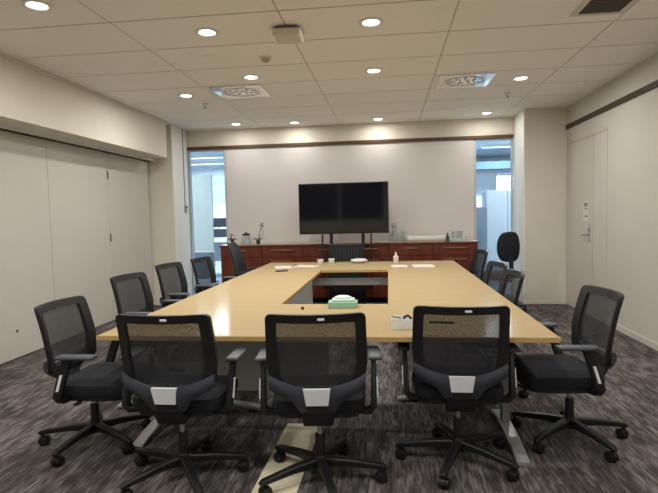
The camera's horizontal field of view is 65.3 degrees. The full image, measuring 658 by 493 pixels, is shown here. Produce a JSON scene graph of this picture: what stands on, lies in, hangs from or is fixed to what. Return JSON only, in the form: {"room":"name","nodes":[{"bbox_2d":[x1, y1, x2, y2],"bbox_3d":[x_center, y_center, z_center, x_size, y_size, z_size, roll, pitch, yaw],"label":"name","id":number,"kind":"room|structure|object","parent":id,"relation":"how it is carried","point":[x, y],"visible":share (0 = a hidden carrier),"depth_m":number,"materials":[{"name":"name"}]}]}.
{"room":"conference room","nodes":[
{"label":"conference room","id":0,"kind":"room"},
{"bbox_2d":[148,125,193,304],"bbox_3d":[-2.708,-0.510,8.606,0.548,2.881,0.742,-1,4,7],"label":"wall","id":1,"kind":"structure","parent":0,"point":[160,175],"depth_m":8.23,"materials":[{"name":"beige paint"}]},
{"bbox_2d":[0,304,154,365],"bbox_3d":[-3.438,1.270,3.343,0.054,0.012,10.080,-1,4,7],"label":"baseboard","id":2,"kind":"structure","parent":1,"relation":"attached to","point":[154,304],"depth_m":5.44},
{"bbox_2d":[171,125,192,297],"bbox_3d":[-2.437,-0.510,8.512,0.012,2.879,0.606,-1,4,7],"label":"column","id":3,"kind":"structure","parent":1,"relation":"attached to","point":[182,220],"depth_m":8.48,"materials":[{"name":"white paint"}]},
{"bbox_2d":[182,129,187,212],"bbox_3d":[-2.414,-1.259,8.579,0.040,1.386,0.060,-1,4,7],"label":"conduit","id":4,"kind":"object","parent":1,"relation":"attached to","point":[185,206],"visible":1,"depth_m":8.59,"materials":[{"name":"grey metal"}]},
{"bbox_2d":[215,264,221,282],"bbox_3d":[-0.095,0.708,12.073,15.000,0.100,6.574,-1,4,7],"label":"floor","id":5,"kind":"structure","parent":0,"point":[217,266],"depth_m":12.82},
{"bbox_2d":[192,175,218,282],"bbox_3d":[-2.692,-0.360,10.878,0.510,2.300,0.500,-1,4,7],"label":"glass panel","id":6,"kind":"object","parent":5,"relation":"on","point":[202,193],"visible":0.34,"depth_m":10.83,"materials":[{"name":"blue glass"}]},
{"bbox_2d":[214,240,226,260],"bbox_3d":[-2.865,0.277,12.553,1.600,0.830,0.800,-1,4,7],"label":"office desk","id":7,"kind":"object","parent":5,"relation":"on","point":[217,244],"visible":0.04,"depth_m":12.83,"materials":[{"name":"white laminate"}]},
{"bbox_2d":[214,218,226,240],"bbox_3d":[-2.654,-0.411,12.384,0.400,0.555,0.200,-1,4,7],"label":"monitor","id":8,"kind":"object","parent":7,"relation":"on","point":[218,222],"visible":0.62,"depth_m":12.33,"materials":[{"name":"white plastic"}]},
{"bbox_2d":[476,207,486,277],"bbox_3d":[2.845,-0.027,10.047,0.430,1.480,0.425,-1,4,7],"label":"cabinet","id":9,"kind":"object","parent":5,"relation":"on","point":[481,212],"visible":0.2,"depth_m":9.80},
{"bbox_2d":[482,190,510,268],"bbox_3d":[3.560,-0.229,10.380,0.820,1.810,0.475,-1,4,7],"label":"tall cabinet","id":10,"kind":"object","parent":5,"relation":"on","point":[497,202],"visible":0.3,"depth_m":10.15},
{"bbox_2d":[0,0,657,130],"bbox_3d":[-0.299,-1.702,2.820,6.988,0.100,11.412,-1,4,7],"label":"ceiling","id":11,"kind":"structure","parent":0,"point":[140,55],"depth_m":4.71,"materials":[{"name":"tile"}]},
{"bbox_2d":[20,0,52,11],"bbox_3d":[-2.001,-1.651,3.515,0.196,0.011,0.196,-1,4,7],"label":"recessed light","id":12,"kind":"object","parent":11,"relation":"in","point":[36,5],"visible":1,"depth_m":3.51,"materials":[{"name":"white plastic"}]},
{"bbox_2d":[178,94,193,97],"bbox_3d":[-1.731,-1.824,6.209,0.196,0.011,0.196,-1,4,7],"label":"recessed light","id":13,"kind":"object","parent":11,"relation":"in","point":[179,95],"visible":1,"depth_m":6.20,"materials":[{"name":"white plastic"}]},
{"bbox_2d":[194,27,218,36],"bbox_3d":[-0.975,-1.711,4.101,0.196,0.011,0.196,-1,4,7],"label":"recessed light","id":14,"kind":"object","parent":11,"relation":"in","point":[204,32],"visible":1,"depth_m":4.10,"materials":[{"name":"white plastic"}]},
{"bbox_2d":[208,84,270,98],"bbox_3d":[-1.044,-1.830,6.085,0.600,0.011,0.580,-1,4,7],"label":"ceiling vent","id":15,"kind":"object","parent":11,"relation":"in","point":[241,91],"visible":1,"depth_m":6.05,"materials":[{"name":"grey metal"}]},
{"bbox_2d":[242,74,259,79],"bbox_3d":[-0.829,-1.798,5.454,0.196,0.011,0.196,-1,4,7],"label":"recessed light","id":16,"kind":"object","parent":11,"relation":"in","point":[249,76],"visible":1,"depth_m":5.45,"materials":[{"name":"white plastic"}]},
{"bbox_2d":[260,55,270,62],"bbox_3d":[-0.592,-1.743,4.787,0.110,0.046,0.110,-1,4,7],"label":"smoke detector","id":17,"kind":"object","parent":11,"relation":"attached to","point":[265,59],"visible":1,"depth_m":4.76,"materials":[{"name":"beige plastic"}]},
{"bbox_2d":[270,25,303,43],"bbox_3d":[-0.331,-1.692,4.095,0.240,0.074,0.260,-1,4,4],"label":"projector","id":18,"kind":"object","parent":11,"relation":"attached to","point":[292,34],"visible":1,"depth_m":4.01,"materials":[{"name":"grey plastic"}]},
{"bbox_2d":[358,17,383,27],"bbox_3d":[0.325,-1.733,3.969,0.196,0.011,0.196,-1,4,7],"label":"recessed light","id":19,"kind":"object","parent":11,"relation":"in","point":[368,22],"visible":1,"depth_m":3.96,"materials":[{"name":"white plastic"}]},
{"bbox_2d":[365,68,382,73],"bbox_3d":[0.466,-1.819,5.315,0.196,0.011,0.196,-1,4,7],"label":"recessed light","id":20,"kind":"object","parent":11,"relation":"in","point":[370,70],"visible":1,"depth_m":5.30,"materials":[{"name":"white plastic"}]},
{"bbox_2d":[435,72,496,88],"bbox_3d":[1.532,-1.873,5.815,0.600,0.011,0.580,-1,4,7],"label":"ceiling vent","id":21,"kind":"object","parent":11,"relation":"in","point":[478,79],"visible":1,"depth_m":5.78,"materials":[{"name":"grey metal"}]},
{"bbox_2d":[480,112,492,114],"bbox_3d":[2.382,-2.015,7.760,0.196,0.011,0.196,-1,4,7],"label":"recessed light","id":22,"kind":"object","parent":11,"relation":"in","point":[482,113],"visible":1,"depth_m":7.77,"materials":[{"name":"white plastic"}]},
{"bbox_2d":[512,76,529,80],"bbox_3d":[2.153,-1.886,5.754,0.196,0.011,0.196,-1,4,7],"label":"recessed light","id":23,"kind":"object","parent":11,"relation":"in","point":[518,78],"visible":1,"depth_m":5.75,"materials":[{"name":"white plastic"}]},
{"bbox_2d":[570,0,637,16],"bbox_3d":[2.012,-1.754,3.690,0.380,0.010,0.460,-1,4,7],"label":"ceiling vent","id":24,"kind":"object","parent":11,"relation":"in","point":[587,7],"visible":1,"depth_m":3.77,"materials":[{"name":"black metal"}]},
{"bbox_2d":[0,301,657,492],"bbox_3d":[-0.208,1.260,3.195,6.988,0.100,10.926,-1,4,7],"label":"floor","id":25,"kind":"structure","parent":0,"point":[571,461],"depth_m":3.22,"materials":[{"name":"carpet"}]},
{"bbox_2d":[34,296,150,466],"bbox_3d":[-1.493,0.790,3.209,0.674,0.903,0.677,-1,4,5],"label":"chair","id":26,"kind":"object","parent":25,"relation":"on","point":[66,325],"visible":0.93,"depth_m":3.15,"materials":[{"name":"black fabric"}]},
{"bbox_2d":[110,272,182,314],"bbox_3d":[-1.524,0.704,4.368,0.673,0.933,0.680,-1,4,11],"label":"chair","id":27,"kind":"object","parent":25,"relation":"on","point":[132,292],"visible":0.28,"depth_m":4.44,"materials":[{"name":"black fabric"}]},
{"bbox_2d":[115,314,249,492],"bbox_3d":[-0.790,0.785,2.783,0.697,0.933,0.669,-1,4,7],"label":"chair","id":28,"kind":"object","parent":25,"relation":"on","point":[170,362],"visible":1,"depth_m":2.58,"materials":[{"name":"black fabric"}]},
{"bbox_2d":[155,262,215,306],"bbox_3d":[-1.483,0.644,5.325,0.675,0.933,0.680,-1,4,12],"label":"chair","id":29,"kind":"object","parent":25,"relation":"on","point":[171,276],"visible":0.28,"depth_m":5.42,"materials":[{"name":"black fabric"}]},
{"bbox_2d":[190,256,237,292],"bbox_3d":[-1.315,0.595,6.051,0.674,0.933,0.680,-1,4,11],"label":"chair","id":30,"kind":"object","parent":25,"relation":"on","point":[203,268],"visible":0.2,"depth_m":6.13,"materials":[{"name":"black fabric"}]},
{"bbox_2d":[221,247,261,282],"bbox_3d":[-1.381,0.450,8.511,0.673,0.915,0.544,-1,4,7],"label":"base cabinet","id":31,"kind":"object","parent":25,"relation":"on","point":[252,256],"visible":0.23,"depth_m":8.25,"materials":[{"name":"brown wood"}]},
{"bbox_2d":[219,240,478,247],"bbox_3d":[0.285,-0.049,8.296,4.076,0.031,0.528,-1,4,7],"label":"countertop","id":32,"kind":"structure","parent":31,"relation":"on","point":[465,241],"depth_m":8.13,"materials":[{"name":"brown wood"}]},
{"bbox_2d":[226,233,237,241],"bbox_3d":[-1.587,-0.125,8.470,0.207,0.187,0.206,-1,4,7],"label":"potted orchid","id":33,"kind":"object","parent":32,"relation":"on","point":[231,234],"visible":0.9,"depth_m":8.45,"materials":[{"name":"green plant"}]},
{"bbox_2d":[242,232,250,243],"bbox_3d":[-1.359,-0.134,8.419,0.170,0.199,0.170,-1,4,7],"label":"glass jar","id":34,"kind":"object","parent":32,"relation":"on","point":[246,233],"visible":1,"depth_m":8.37,"materials":[{"name":"clear glass"}]},
{"bbox_2d":[253,222,263,243],"bbox_3d":[-1.154,-0.215,8.395,0.207,0.355,0.206,-1,4,7],"label":"potted orchid","id":35,"kind":"object","parent":32,"relation":"on","point":[262,223],"visible":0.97,"depth_m":8.38,"materials":[{"name":"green plant"}]},
{"bbox_2d":[406,235,445,241],"bbox_3d":[1.534,-0.125,8.117,0.620,0.085,0.280,-1,4,7],"label":"serving tray","id":36,"kind":"object","parent":32,"relation":"on","point":[434,238],"visible":0.98,"depth_m":7.99,"materials":[{"name":"white ceramic"}]},
{"bbox_2d":[406,239,445,241],"bbox_3d":[1.535,-0.097,8.118,0.620,0.030,0.280,-1,4,7],"label":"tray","id":37,"kind":"object","parent":36,"relation":"on","point":[407,240],"depth_m":7.99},
{"bbox_2d":[407,235,445,239],"bbox_3d":[1.534,-0.140,8.116,0.600,0.055,0.260,-1,4,7],"label":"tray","id":38,"kind":"object","parent":36,"relation":"on","point":[434,237],"depth_m":7.99,"materials":[{"name":"white ceramic"}]},
{"bbox_2d":[449,238,464,240],"bbox_3d":[1.980,-0.105,8.036,0.250,0.035,0.240,-1,4,7],"label":"caddy","id":39,"kind":"object","parent":32,"relation":"on","point":[450,239],"visible":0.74,"depth_m":7.92,"materials":[{"name":"white plastic"}]},
{"bbox_2d":[465,235,470,240],"bbox_3d":[2.173,-0.133,8.012,0.100,0.085,0.098,-1,4,7],"label":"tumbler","id":40,"kind":"object","parent":32,"relation":"on","point":[467,237],"visible":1,"depth_m":7.98,"materials":[{"name":"clear glass"}]},
{"bbox_2d":[227,242,258,275],"bbox_3d":[-1.052,0.464,7.183,0.705,1.043,0.673,-1,4,5],"label":"chair","id":41,"kind":"object","parent":25,"relation":"on","point":[239,265],"visible":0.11,"depth_m":7.18,"materials":[{"name":"black fabric"}]},
{"bbox_2d":[262,246,303,265],"bbox_3d":[-0.711,0.439,8.433,0.673,0.915,0.544,-1,4,7],"label":"base cabinet","id":42,"kind":"object","parent":25,"relation":"on","point":[284,254],"visible":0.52,"depth_m":8.17,"materials":[{"name":"brown wood"}]},
{"bbox_2d":[251,423,316,492],"bbox_3d":[-0.234,1.225,2.930,0.230,0.004,1.040,-1,4,8],"label":"cover","id":43,"kind":"object","parent":25,"relation":"on","point":[294,434],"visible":0.48,"depth_m":2.95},
{"bbox_2d":[303,246,328,301],"bbox_3d":[-0.040,0.428,8.355,0.673,0.915,0.544,-1,4,7],"label":"base cabinet","id":44,"kind":"object","parent":25,"relation":"on","point":[310,253],"visible":0.36,"depth_m":8.13,"materials":[{"name":"brown wood"}]},
{"bbox_2d":[255,312,387,492],"bbox_3d":[-0.042,0.774,2.680,0.694,0.933,0.686,-1,4,1],"label":"chair","id":45,"kind":"object","parent":25,"relation":"on","point":[316,366],"visible":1,"depth_m":2.52,"materials":[{"name":"black fabric"}]},
{"bbox_2d":[96,260,560,465],"bbox_3d":[0.031,0.722,5.078,2.907,0.729,4.457,-1,4,7],"label":"conference table","id":46,"kind":"object","parent":25,"relation":"on","point":[238,307],"visible":0.44,"depth_m":3.81,"materials":[{"name":"brown wood"}]},
{"bbox_2d":[274,266,291,268],"bbox_3d":[-0.597,0.269,6.693,0.210,0.004,0.300,-2,4,-11],"label":"paper sheet","id":47,"kind":"object","parent":46,"relation":"on","point":[276,267],"visible":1,"depth_m":6.64,"materials":[{"name":"white paper"}]},
{"bbox_2d":[293,265,319,266],"bbox_3d":[-0.301,0.259,6.729,0.300,0.006,0.210,0,4,22],"label":"paper pad","id":48,"kind":"object","parent":46,"relation":"on","point":[297,265],"visible":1,"depth_m":6.71,"materials":[{"name":"white paper"}]},
{"bbox_2d":[328,295,357,307],"bbox_3d":[0.101,0.397,3.716,0.210,0.085,0.110,-1,4,5],"label":"tissue box","id":49,"kind":"object","parent":46,"relation":"on","point":[340,301],"visible":1,"depth_m":3.67,"materials":[{"name":"green cardboard"}]},
{"bbox_2d":[351,258,366,262],"bbox_3d":[0.414,0.194,7.086,0.236,0.058,0.236,-1,4,7],"label":"plate","id":50,"kind":"object","parent":46,"relation":"on","point":[356,260],"visible":1,"depth_m":7.00,"materials":[{"name":"white ceramic"}]},
{"bbox_2d":[393,252,398,262],"bbox_3d":[0.906,0.145,6.946,0.072,0.150,0.072,-1,4,7],"label":"hand sanitiser","id":51,"kind":"object","parent":46,"relation":"on","point":[395,257],"visible":1,"depth_m":6.92,"materials":[{"name":"white plastic"}]},
{"bbox_2d":[391,265,407,267],"bbox_3d":[0.887,0.247,6.470,0.200,0.006,0.280,-1,4,4],"label":"paper sheet","id":52,"kind":"object","parent":46,"relation":"on","point":[392,266],"visible":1,"depth_m":6.41,"materials":[{"name":"white paper"}]},
{"bbox_2d":[391,314,412,329],"bbox_3d":[0.432,0.436,3.005,0.130,0.078,0.100,-1,4,8],"label":"box","id":53,"kind":"object","parent":46,"relation":"on","point":[405,322],"visible":0.85,"depth_m":2.96,"materials":[{"name":"white plastic"}]},
{"bbox_2d":[411,264,434,267],"bbox_3d":[1.166,0.243,6.357,0.260,0.016,0.280,-1,4,4],"label":"booklet","id":54,"kind":"object","parent":46,"relation":"on","point":[414,265],"visible":1,"depth_m":6.26,"materials":[{"name":"paper"}]},
{"bbox_2d":[322,233,372,303],"bbox_3d":[0.263,0.066,7.741,0.775,1.699,0.500,-1,4,7],"label":"trolley","id":55,"kind":"object","parent":25,"relation":"on","point":[342,252],"visible":0.45,"depth_m":7.67,"materials":[{"name":"black metal"}]},
{"bbox_2d":[298,181,388,234],"bbox_3d":[0.219,-0.576,7.733,1.352,0.765,0.084,-1,4,7],"label":"television","id":56,"kind":"object","parent":55,"relation":"attached to","point":[349,207],"visible":1,"depth_m":7.69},
{"bbox_2d":[333,248,357,260],"bbox_3d":[0.247,0.122,7.652,0.372,0.200,0.005,-1,4,7],"label":"grille","id":57,"kind":"object","parent":55,"relation":"attached to","point":[340,254],"depth_m":7.66,"materials":[{"name":"plastic"}]},
{"bbox_2d":[328,243,364,245],"bbox_3d":[0.267,-0.029,7.727,0.550,0.029,0.186,-1,4,7],"label":"shelf","id":58,"kind":"object","parent":55,"relation":"attached to","point":[331,244],"depth_m":7.64,"materials":[{"name":"black plastic"}]},
{"bbox_2d":[358,245,388,301],"bbox_3d":[0.631,0.418,8.277,0.673,0.915,0.544,-1,4,7],"label":"base cabinet","id":59,"kind":"object","parent":25,"relation":"on","point":[379,293],"visible":0.3,"depth_m":8.02,"materials":[{"name":"brown wood"}]},
{"bbox_2d":[389,244,432,260],"bbox_3d":[1.302,0.407,8.199,0.673,0.915,0.544,-1,4,7],"label":"base cabinet","id":60,"kind":"object","parent":25,"relation":"on","point":[407,252],"visible":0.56,"depth_m":7.94,"materials":[{"name":"brown wood"}]},
{"bbox_2d":[433,243,477,271],"bbox_3d":[1.972,0.396,8.121,0.673,0.915,0.544,-1,4,7],"label":"base cabinet","id":61,"kind":"object","parent":25,"relation":"on","point":[462,254],"visible":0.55,"depth_m":7.86,"materials":[{"name":"brown wood"}]},
{"bbox_2d":[395,305,519,489],"bbox_3d":[0.707,0.751,2.864,0.680,0.921,0.675,-1,4,8],"label":"chair","id":62,"kind":"object","parent":25,"relation":"on","point":[462,356],"visible":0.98,"depth_m":2.69,"materials":[{"name":"black fabric"}]},
{"bbox_2d":[470,249,488,281],"bbox_3d":[1.656,0.514,6.237,0.667,0.933,0.676,-1,4,1],"label":"chair","id":63,"kind":"object","parent":25,"relation":"on","point":[478,262],"visible":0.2,"depth_m":6.33,"materials":[{"name":"black fabric"}]},
{"bbox_2d":[483,261,517,355],"bbox_3d":[1.387,0.616,4.771,0.675,0.923,0.680,-1,4,1],"label":"chair","id":64,"kind":"object","parent":25,"relation":"on","point":[494,270],"visible":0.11,"depth_m":4.87,"materials":[{"name":"black fabric"}]},
{"bbox_2d":[483,232,526,311],"bbox_3d":[2.375,0.347,7.175,0.663,1.118,0.672,-2,4,-13],"label":"chair","id":65,"kind":"object","parent":25,"relation":"on","point":[508,243],"visible":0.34,"depth_m":6.89,"materials":[{"name":"black plastic"}]},
{"bbox_2d":[498,269,528,398],"bbox_3d":[1.281,0.660,4.092,0.675,0.923,0.680,-1,4,5],"label":"chair","id":66,"kind":"object","parent":25,"relation":"on","point":[511,282],"visible":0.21,"depth_m":4.10,"materials":[{"name":"black fabric"}]},
{"bbox_2d":[511,285,628,462],"bbox_3d":[1.475,0.720,3.118,0.676,0.915,0.674,-1,4,4],"label":"chair","id":67,"kind":"object","parent":25,"relation":"on","point":[597,309],"visible":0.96,"depth_m":3.05,"materials":[{"name":"black fabric"}]},
{"bbox_2d":[186,117,513,146],"bbox_3d":[0.261,-1.877,8.499,5.418,0.278,0.100,-1,4,7],"label":"wall","id":68,"kind":"structure","parent":0,"point":[500,125],"depth_m":8.43,"materials":[{"name":"beige paint"}]},
{"bbox_2d":[225,139,474,243],"bbox_3d":[0.317,-0.415,8.585,4.121,2.553,0.085,-1,4,7],"label":"wall panel","id":69,"kind":"object","parent":68,"relation":"attached to","point":[431,183],"visible":0.54,"depth_m":8.47,"materials":[{"name":"white paint"}]},
{"bbox_2d":[188,149,227,294],"bbox_3d":[-2.058,-0.376,8.853,0.655,2.553,0.060,-1,4,7],"label":"window","id":70,"kind":"structure","parent":69,"relation":"attached to","point":[215,150],"depth_m":8.81,"materials":[{"name":"clear glass"}]},
{"bbox_2d":[474,138,512,240],"bbox_3d":[2.663,-0.452,8.304,0.602,2.553,0.060,-1,4,7],"label":"window frame","id":71,"kind":"structure","parent":69,"relation":"attached to","point":[497,139],"depth_m":8.23,"materials":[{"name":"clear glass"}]},
{"bbox_2d":[187,134,513,150],"bbox_3d":[0.258,-1.713,8.489,5.386,0.052,0.102,-1,4,7],"label":"trim","id":72,"kind":"structure","parent":68,"relation":"attached to","point":[507,135],"depth_m":8.42,"materials":[{"name":"brown wood"}]},
{"bbox_2d":[191,140,509,167],"bbox_3d":[-0.164,-2.286,11.888,15.000,0.100,6.574,-1,4,7],"label":"ceiling","id":73,"kind":"structure","parent":0,"point":[503,151],"depth_m":13.06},
{"bbox_2d":[191,155,223,158],"bbox_3d":[-3.159,-2.179,12.530,1.200,0.055,0.140,-1,4,7],"label":"lamp","id":74,"kind":"object","parent":73,"relation":"attached to","point":[209,156],"visible":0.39,"depth_m":12.44,"materials":[{"name":"white plastic"}]},
{"bbox_2d":[191,161,223,164],"bbox_3d":[-3.347,-2.263,13.958,1.200,0.055,0.140,-1,4,7],"label":"lamp","id":75,"kind":"object","parent":73,"relation":"attached to","point":[222,162],"visible":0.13,"depth_m":13.89,"materials":[{"name":"white plastic"}]},
{"bbox_2d":[481,144,509,147],"bbox_3d":[4.091,-2.295,11.686,1.200,0.055,0.140,-1,4,7],"label":"lamp","id":76,"kind":"object","parent":73,"relation":"attached to","point":[500,145],"visible":0.56,"depth_m":11.66,"materials":[{"name":"white plastic"}]},
{"bbox_2d":[191,157,509,263],"bbox_3d":[0.235,-0.993,15.140,15.000,2.901,0.200,-1,4,7],"label":"wall","id":77,"kind":"structure","parent":0,"point":[218,212],"depth_m":15.39,"materials":[{"name":"paint"}]},
{"bbox_2d":[212,176,224,206],"bbox_3d":[-2.989,-1.657,15.434,2.250,0.900,0.070,-1,4,7],"label":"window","id":78,"kind":"structure","parent":77,"relation":"in","point":[222,176],"depth_m":15.45,"materials":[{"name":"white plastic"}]},
{"bbox_2d":[476,173,509,206],"bbox_3d":[5.318,-0.772,13.711,4.580,2.400,0.100,-1,4,7],"label":"wall","id":79,"kind":"structure","parent":0,"point":[484,182],"depth_m":13.74,"materials":[{"name":"paint"}]},
{"bbox_2d":[496,174,510,189],"bbox_3d":[4.480,-0.620,12.456,0.800,2.290,0.080,-1,4,7],"label":"wall panel","id":80,"kind":"object","parent":79,"relation":"attached to","point":[503,181],"visible":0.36,"depth_m":12.39,"materials":[{"name":"white plastic"}]},
{"bbox_2d":[513,107,566,303],"bbox_3d":[3.333,-0.607,7.903,0.782,2.881,0.742,-1,4,7],"label":"wall","id":81,"kind":"structure","parent":0,"point":[545,128],"depth_m":7.55,"materials":[{"name":"beige paint"}]},
{"bbox_2d":[514,109,524,303],"bbox_3d":[2.927,-0.595,7.878,0.020,2.879,0.586,-1,4,7],"label":"wall","id":82,"kind":"structure","parent":81,"relation":"attached to","point":[519,119],"depth_m":7.79,"materials":[{"name":"white paint"}]},
{"bbox_2d":[526,301,565,303],"bbox_3d":[3.224,0.831,7.630,0.578,0.050,0.010,-1,4,7],"label":"baseboard","id":83,"kind":"structure","parent":81,"relation":"attached to","point":[527,302],"depth_m":7.62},
{"bbox_2d":[567,53,657,342],"bbox_3d":[2.993,-0.260,2.414,0.200,2.881,10.304,-1,4,7],"label":"wall","id":84,"kind":"structure","parent":0,"point":[632,125],"depth_m":5.50,"materials":[{"name":"beige paint"}]},
{"bbox_2d":[566,136,592,307],"bbox_3d":[3.398,-0.280,7.040,0.064,2.315,0.965,-1,4,7],"label":"door","id":85,"kind":"structure","parent":84,"relation":"in","point":[579,233],"depth_m":7.03,"materials":[{"name":"beige wood"}]},
{"bbox_2d":[583,201,588,220],"bbox_3d":[3.385,-0.467,6.761,0.004,0.260,0.180,-1,4,7],"label":"notice","id":86,"kind":"object","parent":85,"relation":"attached to","point":[585,203],"visible":1,"depth_m":6.75,"materials":[{"name":"grey paper"}]},
{"bbox_2d":[567,128,607,144],"bbox_3d":[3.375,-1.437,6.757,0.008,0.018,1.392,-1,4,7],"label":"trim","id":87,"kind":"structure","parent":84,"relation":"attached to","point":[606,128],"depth_m":6.63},
{"bbox_2d":[592,135,593,267],"bbox_3d":[3.373,-0.252,6.553,0.004,2.321,0.010,-1,4,7],"label":"door frame","id":88,"kind":"structure","parent":84,"relation":"attached to","point":[593,135],"depth_m":6.54,"materials":[{"name":"grey"}]},
{"bbox_2d":[592,130,607,287],"bbox_3d":[3.347,-0.236,6.346,0.006,2.315,0.408,-1,4,7],"label":"door","id":89,"kind":"structure","parent":84,"relation":"in","point":[600,151],"depth_m":6.32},
{"bbox_2d":[566,80,657,129],"bbox_3d":[2.866,-1.405,2.445,0.022,0.062,10.082,-1,4,7],"label":"trim","id":90,"kind":"structure","parent":84,"relation":"attached to","point":[654,84],"depth_m":5.78,"materials":[{"name":"brown metal"}]},
{"bbox_2d":[616,324,657,350],"bbox_3d":[2.850,1.184,1.901,0.012,0.070,8.670,-1,4,7],"label":"baseboard","id":91,"kind":"structure","parent":84,"relation":"attached to","point":[652,344],"depth_m":5.40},
{"bbox_3d":[-3.560,-0.154,3.176,0.100,2.881,10.304,-1,4,7],"label":"wall","id":92,"kind":"structure","parent":0,"visible":0},
{"bbox_2d":[0,130,53,363],"bbox_3d":[-3.236,-0.007,5.199,0.061,2.299,1.224,-1,4,7],"label":"partition panel","id":93,"kind":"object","parent":92,"relation":"in","point":[26,269],"depth_m":5.35,"materials":[{"name":"grey"}]},
{"bbox_2d":[0,125,153,161],"bbox_3d":[-3.394,-1.052,3.188,0.065,0.022,10.080,-1,4,7],"label":"trim","id":94,"kind":"structure","parent":92,"relation":"attached to","point":[1,126],"depth_m":6.00,"materials":[{"name":"dark bronze metal"}]},
{"bbox_2d":[45,140,113,326],"bbox_3d":[-3.098,-0.086,6.420,0.055,2.299,1.227,-1,4,7],"label":"partition panel","id":95,"kind":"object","parent":92,"relation":"in","point":[76,176],"depth_m":6.37,"materials":[{"name":"beige paint"}]},
{"bbox_2d":[0,53,166,157],"bbox_3d":[-3.293,-1.319,3.028,0.502,0.546,9.820,-1,4,7],"label":"soffit","id":96,"kind":"object","parent":92,"relation":"attached to","point":[32,99],"depth_m":5.53,"materials":[{"name":"beige paint"}]},
{"bbox_2d":[106,153,153,319],"bbox_3d":[-2.954,-0.165,7.639,0.063,2.299,1.222,-1,4,7],"label":"partition panel","id":97,"kind":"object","parent":92,"relation":"in","point":[127,178],"depth_m":7.55,"materials":[{"name":"grey paint"}]},
{"bbox_3d":[2.894,-0.924,13.022,0.070,2.901,3.400,-1,4,7],"label":"wall","id":98,"kind":"structure","parent":0,"visible":0},
{"bbox_2d":[476,160,509,170],"bbox_3d":[5.162,-2.019,12.539,4.580,0.200,0.300,-1,4,7],"label":"trim","id":99,"kind":"structure","parent":98,"relation":"attached to","point":[480,165],"depth_m":12.53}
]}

